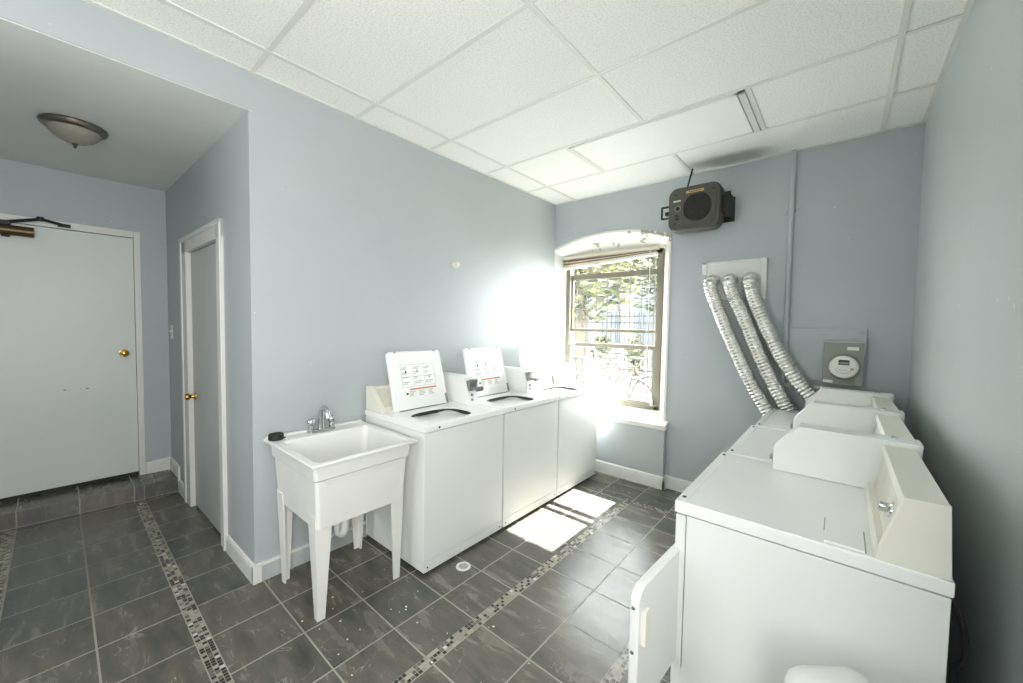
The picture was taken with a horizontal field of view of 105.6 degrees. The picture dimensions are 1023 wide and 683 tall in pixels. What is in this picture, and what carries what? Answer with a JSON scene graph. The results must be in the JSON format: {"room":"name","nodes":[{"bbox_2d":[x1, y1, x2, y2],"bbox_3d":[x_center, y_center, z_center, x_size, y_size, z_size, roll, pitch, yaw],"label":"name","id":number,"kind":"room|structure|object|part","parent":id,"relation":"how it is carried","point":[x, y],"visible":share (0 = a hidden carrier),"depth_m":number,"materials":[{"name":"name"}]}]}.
{"room":"laundry","nodes":[
{"label":"laundry","id":0,"kind":"room"},
{"bbox_2d":[0,158,170,461],"bbox_3d":[-3.551,-0.059,2.901,0.140,2.650,1.650,3,3,40],"label":"wall","id":1,"kind":"structure","parent":0,"point":[27,190],"depth_m":3.25,"materials":[{"name":"blue paint"}]},
{"bbox_2d":[0,213,145,501],"bbox_3d":[-3.465,0.126,2.892,0.218,2.054,1.045,3,3,40],"label":"door","id":2,"kind":"structure","parent":1,"relation":"in","point":[72,414],"depth_m":2.98,"materials":[{"name":"white paint"}]},
{"bbox_3d":[-3.416,-0.862,2.801,0.106,0.065,0.310,3,3,40],"label":"closer arm","id":3,"kind":"part","parent":2,"relation":"part of","materials":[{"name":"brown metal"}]},
{"bbox_3d":[-3.185,0.096,3.191,0.062,0.062,0.062,3,3,40],"label":"knob","id":4,"kind":"part","parent":2,"relation":"part of","materials":[{"name":"gold metal"}]},
{"bbox_2d":[0,469,177,531],"bbox_3d":[-3.435,1.213,2.873,0.457,0.115,1.500,3,3,40],"label":"step","id":5,"kind":"structure","parent":1,"relation":"attached to","point":[52,505],"depth_m":2.92,"materials":[{"name":"tile"}]},
{"bbox_2d":[146,457,170,473],"bbox_3d":[-3.075,1.085,3.413,0.014,0.105,0.205,3,3,40],"label":"baseboard","id":6,"kind":"structure","parent":1,"relation":"attached to","point":[163,464],"depth_m":3.39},
{"bbox_2d":[0,17,252,191],"bbox_3d":[-2.722,-1.302,2.222,2.299,0.120,1.650,3,3,40],"label":"ceiling","id":7,"kind":"structure","parent":0,"point":[157,128],"depth_m":2.07,"materials":[{"name":"paint"}]},
{"bbox_2d":[37,113,108,148],"bbox_3d":[-2.508,-1.173,2.227,0.275,0.131,0.275,3,3,40],"label":"ceiling light","id":8,"kind":"object","parent":7,"relation":"attached to","point":[75,131],"visible":1,"depth_m":2.17,"materials":[{"name":"grey metal"}]},
{"bbox_3d":[-2.508,-1.173,2.227,0.224,0.075,0.224,3,3,40],"label":"lamp shade","id":9,"kind":"part","parent":8,"relation":"part of","materials":[{"name":"white glass"}]},
{"bbox_2d":[165,110,258,563],"bbox_3d":[-2.248,-0.036,2.860,2.300,2.650,0.120,3,3,39],"label":"wall","id":10,"kind":"structure","parent":0,"point":[220,184],"depth_m":2.28,"materials":[{"name":"blue paint"}]},
{"bbox_2d":[169,325,172,338],"bbox_3d":[-2.910,-0.082,3.313,0.072,0.116,0.019,3,3,39],"label":"light switch","id":11,"kind":"object","parent":10,"relation":"attached to","point":[171,326],"visible":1,"depth_m":3.31,"materials":[{"name":"white plastic"}]},
{"bbox_2d":[179,218,227,550],"bbox_3d":[-2.158,0.262,2.748,1.049,2.067,0.134,3,3,39],"label":"door","id":12,"kind":"structure","parent":10,"relation":"in","point":[201,271],"depth_m":2.75,"materials":[{"name":"paint"}]},
{"bbox_3d":[-2.424,0.415,2.926,0.058,0.058,0.064,3,3,39],"label":"knob","id":13,"kind":"part","parent":12,"relation":"part of","materials":[{"name":"gold metal"}]},
{"bbox_2d":[170,457,254,583],"bbox_3d":[-2.232,1.183,2.799,2.100,0.220,0.014,3,3,39],"label":"baseboard","id":14,"kind":"structure","parent":10,"relation":"attached to","point":[233,550],"depth_m":2.33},
{"bbox_2d":[0,0,555,562],"bbox_3d":[-1.473,-0.115,2.081,0.120,2.900,6.300,3,3,40],"label":"wall","id":15,"kind":"structure","parent":0,"point":[360,227],"depth_m":2.46,"materials":[{"name":"blue paint"}]},
{"bbox_2d":[252,562,261,584],"bbox_3d":[-1.405,1.282,2.141,0.020,0.106,0.044,3,3,40],"label":"trim","id":16,"kind":"structure","parent":15,"relation":"attached to","point":[257,568],"depth_m":2.13,"materials":[{"name":"white wood"}]},
{"bbox_2d":[252,520,366,582],"bbox_3d":[-1.203,1.275,2.382,0.014,0.105,0.674,3,3,40],"label":"baseboard","id":17,"kind":"structure","parent":15,"relation":"attached to","point":[269,570],"depth_m":2.31,"materials":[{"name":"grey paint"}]},
{"bbox_2d":[452,261,459,267],"bbox_3d":[-0.444,-0.620,3.126,0.052,0.052,0.052,3,3,40],"label":"wall sensor","id":18,"kind":"object","parent":15,"relation":"attached to","point":[454,264],"visible":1,"depth_m":3.12,"materials":[{"name":"white plastic"}]},
{"bbox_2d":[83,0,974,204],"bbox_3d":[-0.388,-1.356,1.058,2.756,0.016,5.910,3,3,40],"label":"grid","id":19,"kind":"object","parent":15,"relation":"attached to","point":[305,4],"depth_m":2.00,"materials":[{"name":"white metal"}]},
{"bbox_2d":[0,471,681,682],"bbox_3d":[-1.236,1.407,1.938,5.350,0.120,6.320,3,3,40],"label":"floor","id":20,"kind":"structure","parent":0,"point":[147,590],"depth_m":1.99,"materials":[{"name":"tile"}]},
{"bbox_2d":[263,405,417,621],"bbox_3d":[-0.949,0.861,2.160,0.638,0.961,0.572,3,3,40],"label":"utility sink","id":21,"kind":"object","parent":20,"relation":"on","point":[332,474],"visible":0.99,"depth_m":2.05,"materials":[{"name":"white plastic"}]},
{"bbox_2d":[268,432,285,440],"bbox_3d":[-1.284,0.518,2.117,0.074,0.033,0.074,1,3,-5],"label":"stopper","id":22,"kind":"object","parent":21,"relation":"on","point":[276,436],"visible":1,"depth_m":2.09,"materials":[{"name":"black rubber"}]},
{"bbox_3d":[-1.242,1.077,2.156,0.082,0.520,0.082,3,3,40],"label":"leg","id":23,"kind":"part","parent":21,"relation":"part of","materials":[{"name":"white plastic"}]},
{"bbox_3d":[-0.933,1.093,1.894,0.082,0.520,0.082,3,3,40],"label":"leg","id":24,"kind":"part","parent":21,"relation":"part of","materials":[{"name":"white plastic"}]},
{"bbox_2d":[307,405,335,433],"bbox_3d":[-1.097,0.453,2.274,0.124,0.161,0.163,3,3,40],"label":"faucet","id":25,"kind":"object","parent":21,"relation":"on","point":[324,413],"depth_m":2.28,"materials":[{"name":"silver metal"}]},
{"bbox_2d":[263,421,417,530],"bbox_3d":[-0.944,0.713,2.152,0.632,0.347,0.572,3,3,40],"label":"basin","id":26,"kind":"object","parent":21,"relation":"in","point":[328,476],"depth_m":2.02,"materials":[{"name":"white plastic"}]},
{"bbox_3d":[-0.980,1.067,2.463,0.082,0.520,0.082,3,3,40],"label":"leg","id":27,"kind":"part","parent":21,"relation":"part of","materials":[{"name":"white plastic"}]},
{"bbox_3d":[-0.671,1.084,2.201,0.082,0.520,0.082,3,3,40],"label":"leg","id":28,"kind":"part","parent":21,"relation":"part of","materials":[{"name":"white plastic"}]},
{"bbox_2d":[175,486,664,682],"bbox_3d":[0.109,1.350,2.317,3.243,0.002,1.002,-1,3,-38],"label":"debris","id":29,"kind":"object","parent":20,"relation":"on","point":[621,486],"visible":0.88,"depth_m":1.88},
{"bbox_2d":[365,350,504,573],"bbox_3d":[-0.514,0.699,2.638,0.648,1.256,0.674,3,3,40],"label":"washing machine","id":30,"kind":"object","parent":20,"relation":"on","point":[452,495],"visible":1,"depth_m":2.47,"materials":[{"name":"white metal"}]},
{"bbox_3d":[-0.692,0.364,2.727,0.108,0.106,0.505,3,3,40],"label":"control panel","id":31,"kind":"part","parent":30,"relation":"part of","materials":[{"name":"beige plastic"}]},
{"bbox_3d":[-0.650,0.261,2.690,0.031,0.395,0.435,-17,-10,39],"label":"lid","id":32,"kind":"part","parent":30,"relation":"part of","materials":[{"name":"white metal"}]},
{"bbox_2d":[400,363,435,395],"bbox_3d":[-0.638,0.262,2.687,0.001,0.216,0.277,-17,-10,39],"label":"print","id":33,"kind":"object","parent":30,"relation":"attached to","point":[423,363],"depth_m":2.68},
{"bbox_2d":[413,410,467,418],"bbox_3d":[-0.450,0.608,2.492,0.328,0.252,0.400,3,3,40],"label":"tub","id":34,"kind":"object","parent":30,"relation":"in","point":[419,414],"depth_m":2.58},
{"bbox_3d":[-0.291,1.288,2.465,0.018,0.058,0.668,3,3,40],"label":"kick panel","id":35,"kind":"part","parent":30,"relation":"part of","materials":[{"name":"white metal"}]},
{"bbox_3d":[-0.284,0.883,2.447,0.018,0.748,0.668,3,3,40],"label":"panel","id":36,"kind":"part","parent":30,"relation":"part of","materials":[{"name":"white metal"}]},
{"bbox_2d":[456,562,470,570],"bbox_3d":[-0.288,1.343,2.317,0.088,0.005,0.088,3,3,40],"label":"floor drain","id":37,"kind":"object","parent":20,"relation":"on","point":[462,566],"visible":1,"depth_m":2.31,"materials":[{"name":"white plastic"}]},
{"bbox_2d":[462,347,558,526],"bbox_3d":[-0.073,0.683,3.156,0.648,1.256,0.674,3,3,40],"label":"washing machine","id":38,"kind":"object","parent":20,"relation":"on","point":[530,418],"visible":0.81,"depth_m":3.04,"materials":[{"name":"white metal"}]},
{"bbox_3d":[-0.208,0.245,3.208,0.031,0.395,0.435,-17,-10,39],"label":"lid","id":39,"kind":"part","parent":38,"relation":"part of","materials":[{"name":"white metal"}]},
{"bbox_2d":[473,358,499,383],"bbox_3d":[-0.197,0.246,3.205,0.001,0.216,0.277,-17,-10,39],"label":"print","id":40,"kind":"object","parent":38,"relation":"attached to","point":[485,358],"depth_m":3.20},
{"bbox_2d":[492,397,530,401],"bbox_3d":[-0.008,0.592,3.010,0.328,0.252,0.400,3,3,40],"label":"tub","id":41,"kind":"object","parent":38,"relation":"in","point":[494,399],"depth_m":3.14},
{"bbox_3d":[0.151,1.272,2.983,0.018,0.058,0.668,3,3,40],"label":"kick panel","id":42,"kind":"part","parent":38,"relation":"part of","materials":[{"name":"white metal"}]},
{"bbox_3d":[0.157,0.867,2.965,0.018,0.748,0.668,3,3,40],"label":"panel","id":43,"kind":"part","parent":38,"relation":"part of","materials":[{"name":"white metal"}]},
{"bbox_2d":[517,344,598,495],"bbox_3d":[0.369,0.667,3.674,0.648,1.256,0.674,3,3,40],"label":"washing machine","id":44,"kind":"object","parent":20,"relation":"on","point":[577,403],"visible":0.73,"depth_m":3.56,"materials":[{"name":"white metal"}]},
{"bbox_3d":[0.234,0.229,3.727,0.031,0.395,0.435,-17,-10,39],"label":"lid","id":45,"kind":"part","parent":44,"relation":"part of","materials":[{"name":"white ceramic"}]},
{"bbox_2d":[527,354,545,376],"bbox_3d":[0.245,0.230,3.724,0.001,0.216,0.277,-17,-10,39],"label":"print","id":46,"kind":"object","parent":44,"relation":"attached to","point":[534,354],"depth_m":3.73},
{"bbox_2d":[545,388,575,390],"bbox_3d":[0.434,0.576,3.528,0.328,0.252,0.400,3,3,40],"label":"tub","id":47,"kind":"object","parent":44,"relation":"in","point":[546,389],"depth_m":3.67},
{"bbox_3d":[0.593,1.256,3.501,0.018,0.058,0.668,3,3,40],"label":"kick panel","id":48,"kind":"part","parent":44,"relation":"part of","materials":[{"name":"white metal"}]},
{"bbox_3d":[0.599,0.851,3.483,0.018,0.748,0.668,3,3,40],"label":"panel","id":49,"kind":"part","parent":44,"relation":"part of","materials":[{"name":"white metal"}]},
{"bbox_2d":[628,423,954,682],"bbox_3d":[0.897,0.877,1.264,0.658,1.066,0.972,3,3,40],"label":"dryer","id":50,"kind":"object","parent":20,"relation":"on","point":[836,550],"visible":1,"depth_m":1.15,"materials":[{"name":"white metal"}]},
{"bbox_3d":[0.387,0.818,1.115,0.015,0.100,0.041,3,3,44],"label":"handle","id":51,"kind":"part","parent":50,"relation":"part of","materials":[{"name":"beige plastic"}]},
{"bbox_3d":[0.478,0.886,1.242,0.026,0.385,0.390,3,3,44],"label":"door","id":52,"kind":"part","parent":50,"relation":"part of","materials":[{"name":"white metal"}]},
{"bbox_3d":[0.775,0.972,1.567,0.032,0.802,0.668,3,3,40],"label":"panel","id":53,"kind":"part","parent":50,"relation":"part of","materials":[{"name":"white metal"}]},
{"bbox_3d":[1.042,0.465,1.078,0.038,0.046,0.048,3,3,40],"label":"knob","id":54,"kind":"part","parent":50,"relation":"part of","materials":[{"name":"silver metal"}]},
{"bbox_3d":[1.147,0.461,1.182,0.036,0.124,0.525,3,3,40],"label":"control panel","id":55,"kind":"part","parent":50,"relation":"part of","materials":[{"name":"beige metal"}]},
{"bbox_2d":[948,598,969,682],"bbox_3d":[1.092,1.020,0.974,0.032,0.773,0.056,2,3,17],"label":"power cord","id":56,"kind":"object","parent":50,"relation":"hanging from","point":[963,661],"visible":0.99,"depth_m":0.94,"materials":[{"name":"black rubber"}]},
{"bbox_2d":[726,400,913,462],"bbox_3d":[1.443,0.858,1.892,0.670,1.066,0.674,3,3,40],"label":"dryer","id":57,"kind":"object","parent":20,"relation":"on","point":[757,443],"visible":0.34,"depth_m":1.95,"materials":[{"name":"white metal"}]},
{"bbox_3d":[1.600,0.445,1.693,0.036,0.124,0.525,3,3,40],"label":"control panel","id":58,"kind":"part","parent":57,"relation":"part of","materials":[{"name":"beige plastic"}]},
{"bbox_2d":[755,387,897,430],"bbox_3d":[1.896,0.842,2.402,0.670,1.066,0.674,3,3,40],"label":"dryer","id":59,"kind":"object","parent":20,"relation":"on","point":[777,419],"visible":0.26,"depth_m":2.47,"materials":[{"name":"white metal"}]},
{"bbox_2d":[784,665,870,682],"bbox_3d":[0.725,1.091,0.870,0.192,0.668,0.147,1,3,0],"label":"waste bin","id":60,"kind":"object","parent":20,"relation":"on","point":[800,673],"visible":1,"depth_m":0.89,"materials":[{"name":"white plastic"}]},
{"bbox_2d":[93,0,967,203],"bbox_3d":[-0.341,-1.416,1.109,2.756,0.120,6.050,3,3,40],"label":"ceiling","id":61,"kind":"structure","parent":0,"point":[370,48],"depth_m":1.93,"materials":[{"name":"tile"}]},
{"bbox_2d":[568,90,760,171],"bbox_3d":[1.021,-1.394,2.683,1.120,0.012,0.560,3,3,40],"label":"recessed light","id":62,"kind":"object","parent":61,"relation":"in","point":[731,116],"visible":1,"depth_m":2.60,"materials":[{"name":"white plastic"}]},
{"bbox_2d":[596,418,666,476],"bbox_3d":[0.895,1.022,3.878,1.250,0.545,0.065,3,3,40],"label":"wall","id":63,"kind":"structure","parent":0,"point":[640,448],"depth_m":3.63,"materials":[{"name":"blue paint"}]},
{"bbox_2d":[555,123,925,481],"bbox_3d":[1.614,-0.125,3.431,3.070,2.900,0.240,3,3,40],"label":"wall","id":64,"kind":"structure","parent":0,"point":[858,200],"depth_m":2.87,"materials":[{"name":"blue paint"}]},
{"bbox_2d":[553,229,671,430],"bbox_3d":[0.973,-0.163,3.901,1.282,1.844,0.295,3,3,40],"label":"window","id":65,"kind":"structure","parent":64,"relation":"in","point":[652,413],"depth_m":3.81,"materials":[{"name":"white paint"}]},
{"bbox_2d":[561,246,659,395],"bbox_3d":[0.951,-0.202,3.955,1.055,1.405,0.061,3,3,40],"label":"window blind","id":66,"kind":"object","parent":65,"relation":"attached to","point":[587,260],"visible":1,"depth_m":3.88,"materials":[{"name":"white plastic"}]},
{"bbox_3d":[0.958,-0.803,3.936,1.042,0.088,0.052,3,3,40],"label":"rail","id":67,"kind":"part","parent":66,"relation":"part of","materials":[{"name":"white metal"}]},
{"bbox_3d":[0.967,-0.889,3.927,1.050,0.029,0.044,3,3,40],"label":"head rail","id":68,"kind":"part","parent":66,"relation":"part of","materials":[{"name":"white metal"}]},
{"bbox_3d":[1.281,-0.170,3.640,0.011,1.380,0.008,3,3,40],"label":"cord","id":69,"kind":"part","parent":66,"relation":"part of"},
{"bbox_3d":[1.002,0.311,4.003,0.955,0.578,0.033,3,3,40],"label":"sash","id":70,"kind":"part","parent":65,"relation":"part of","materials":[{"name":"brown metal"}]},
{"bbox_3d":[1.036,-0.408,3.997,0.951,0.627,0.035,3,3,40],"label":"sash","id":71,"kind":"part","parent":65,"relation":"part of","materials":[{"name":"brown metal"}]},
{"bbox_3d":[1.027,-0.132,3.997,1.053,1.535,0.080,3,3,40],"label":"frame","id":72,"kind":"part","parent":65,"relation":"part of","materials":[{"name":"beige wood"}]},
{"bbox_3d":[0.954,0.691,3.917,1.262,0.136,0.255,3,3,40],"label":"sill","id":73,"kind":"part","parent":65,"relation":"part of","materials":[{"name":"white paint"}]},
{"bbox_2d":[596,459,691,492],"bbox_3d":[1.461,1.268,3.395,2.756,0.115,0.079,3,3,40],"label":"baseboard","id":74,"kind":"structure","parent":64,"relation":"attached to","point":[651,480],"depth_m":3.56,"materials":[{"name":"white wood"}]},
{"bbox_2d":[661,168,735,233],"bbox_3d":[1.504,-1.151,3.152,0.509,0.520,0.275,3,3,40],"label":"heater","id":75,"kind":"object","parent":64,"relation":"attached to","point":[705,206],"visible":1,"depth_m":3.04,"materials":[{"name":"grey plastic"}]},
{"bbox_3d":[1.434,-1.061,3.060,0.327,0.277,0.011,3,3,40],"label":"plate","id":76,"kind":"part","parent":75,"relation":"part of","materials":[{"name":"grey plastic"}]},
{"bbox_3d":[1.478,-1.062,3.111,0.389,0.347,0.140,3,3,40],"label":"casing","id":77,"kind":"part","parent":75,"relation":"part of","materials":[{"name":"grey plastic"}]},
{"bbox_2d":[683,192,711,220],"bbox_3d":[1.452,-1.055,3.034,0.209,0.221,0.004,3,3,40],"label":"grille","id":78,"kind":"object","parent":75,"relation":"attached to","point":[697,206],"depth_m":3.03,"materials":[{"name":"grey plastic"}]},
{"bbox_2d":[702,257,767,299],"bbox_3d":[1.770,-0.490,3.100,0.455,0.313,0.045,3,3,40],"label":"board","id":79,"kind":"object","parent":64,"relation":"in","point":[739,268],"visible":0.49,"depth_m":3.06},
{"bbox_2d":[703,274,774,416],"bbox_3d":[1.814,0.235,2.983,0.675,1.544,0.150,3,3,40],"label":"duct","id":80,"kind":"object","parent":64,"relation":"attached to","point":[711,282],"visible":0.74,"depth_m":2.99,"materials":[{"name":"metal"}]},
{"bbox_2d":[721,273,799,411],"bbox_3d":[1.918,0.240,2.891,0.691,1.539,0.156,3,3,40],"label":"duct","id":81,"kind":"object","parent":64,"relation":"attached to","point":[779,395],"visible":0.6,"depth_m":2.90,"materials":[{"name":"metal"}]},
{"bbox_2d":[741,272,816,401],"bbox_3d":[2.024,0.244,2.800,0.690,1.540,0.157,3,3,40],"label":"duct","id":82,"kind":"object","parent":64,"relation":"attached to","point":[750,280],"visible":0.55,"depth_m":2.83,"materials":[{"name":"metal"}]},
{"bbox_2d":[781,149,796,389],"bbox_3d":[2.042,-0.493,2.866,0.063,1.798,0.045,3,3,40],"label":"conduit pipe","id":83,"kind":"object","parent":64,"relation":"attached to","point":[791,210],"visible":0.91,"depth_m":2.85,"materials":[{"name":"metal"}]},
{"bbox_2d":[784,383,837,389],"bbox_3d":[2.157,0.327,2.792,0.320,0.037,0.049,3,3,40],"label":"pipe","id":84,"kind":"object","parent":64,"relation":"attached to","point":[785,384],"visible":0.23,"depth_m":2.77,"materials":[{"name":"metal"}]},
{"bbox_2d":[789,328,866,383],"bbox_3d":[2.223,0.093,2.745,0.422,0.373,0.025,3,3,40],"label":"board","id":85,"kind":"object","parent":64,"relation":"attached to","point":[806,346],"visible":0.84,"depth_m":2.78,"materials":[{"name":"blue paint"}]},
{"bbox_2d":[822,340,864,386],"bbox_3d":[2.255,0.146,2.640,0.214,0.298,0.108,3,3,40],"label":"electric meter","id":86,"kind":"object","parent":64,"relation":"attached to","point":[843,361],"visible":1,"depth_m":2.61,"materials":[{"name":"grey paint"}]},
{"bbox_2d":[907,0,1022,682],"bbox_3d":[0.729,0.002,0.220,0.140,2.900,6.320,3,3,40],"label":"wall","id":87,"kind":"structure","parent":0,"point":[965,404],"depth_m":1.29,"materials":[{"name":"blue paint"}]},
{"bbox_3d":[1.733,-0.181,3.590,3.600,3.400,0.160,3,3,40],"label":"wall","id":88,"kind":"structure","parent":0,"visible":0},
{"bbox_2d":[575,256,655,399],"bbox_3d":[1.120,-0.156,4.184,1.200,1.710,0.126,3,3,40],"label":"guard","id":89,"kind":"object","parent":88,"relation":"attached to","point":[655,256],"visible":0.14,"depth_m":4.22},
{"label":"outside","id":90,"kind":"structure","parent":0,"visible":0},
{"bbox_2d":[575,354,651,400],"bbox_3d":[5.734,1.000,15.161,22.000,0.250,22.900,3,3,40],"label":"ground","id":91,"kind":"structure","parent":90,"point":[590,378],"depth_m":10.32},
{"bbox_2d":[590,334,611,376],"bbox_3d":[2.522,0.391,10.955,0.669,1.235,0.663,3,3,40],"label":"bush","id":92,"kind":"object","parent":91,"relation":"on","point":[602,350],"visible":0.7,"depth_m":10.90,"materials":[{"name":"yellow plant"}]},
{"bbox_2d":[573,355,650,398],"bbox_3d":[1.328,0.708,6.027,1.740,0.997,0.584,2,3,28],"label":"bicycle","id":93,"kind":"object","parent":91,"relation":"on","point":[622,379],"visible":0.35,"depth_m":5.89,"materials":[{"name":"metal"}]},
{"bbox_3d":[1.257,0.644,6.063,0.910,0.560,0.040,2,3,28],"label":"frame","id":94,"kind":"part","parent":93,"relation":"part of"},
{"bbox_2d":[572,259,652,378],"bbox_3d":[1.875,-1.589,10.542,3.965,5.228,3.119,3,3,40],"label":"tree","id":95,"kind":"object","parent":91,"relation":"on","point":[592,291],"visible":0.17,"depth_m":10.19,"materials":[{"name":"green plant"}]},
{"bbox_2d":[583,352,650,400],"bbox_3d":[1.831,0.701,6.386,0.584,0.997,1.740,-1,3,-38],"label":"bicycle","id":96,"kind":"object","parent":91,"relation":"on","point":[608,374],"visible":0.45,"depth_m":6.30,"materials":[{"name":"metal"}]},
{"bbox_3d":[1.882,0.643,6.319,0.040,0.560,0.910,-1,3,-38],"label":"frame","id":97,"kind":"part","parent":96,"relation":"part of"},
{"bbox_2d":[583,264,654,357],"bbox_3d":[7.783,-1.530,20.500,12.400,4.400,6.400,3,3,40],"label":"building","id":98,"kind":"structure","parent":91,"relation":"on","point":[625,308],"depth_m":18.62,"materials":[{"name":"white"}]},
{"bbox_2d":[586,312,655,377],"bbox_3d":[2.419,0.032,11.977,8.600,1.860,0.028,3,3,40],"label":"iron fence","id":99,"kind":"object","parent":91,"relation":"on","point":[625,315],"visible":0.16,"depth_m":11.25,"materials":[{"name":"black metal"}]},
{"bbox_2d":[623,334,647,380],"bbox_3d":[3.284,0.421,10.325,0.670,1.255,0.678,3,3,40],"label":"bush","id":100,"kind":"object","parent":91,"relation":"on","point":[634,353],"visible":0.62,"depth_m":10.24,"materials":[{"name":"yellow plant"}]},
{"bbox_2d":[620,256,657,367],"bbox_3d":[5.155,-2.526,13.492,3.227,6.938,3.116,0,3,-14],"label":"tree","id":101,"kind":"object","parent":91,"relation":"on","point":[652,260],"visible":0.06,"depth_m":13.53,"materials":[{"name":"green plant"}]}
]}

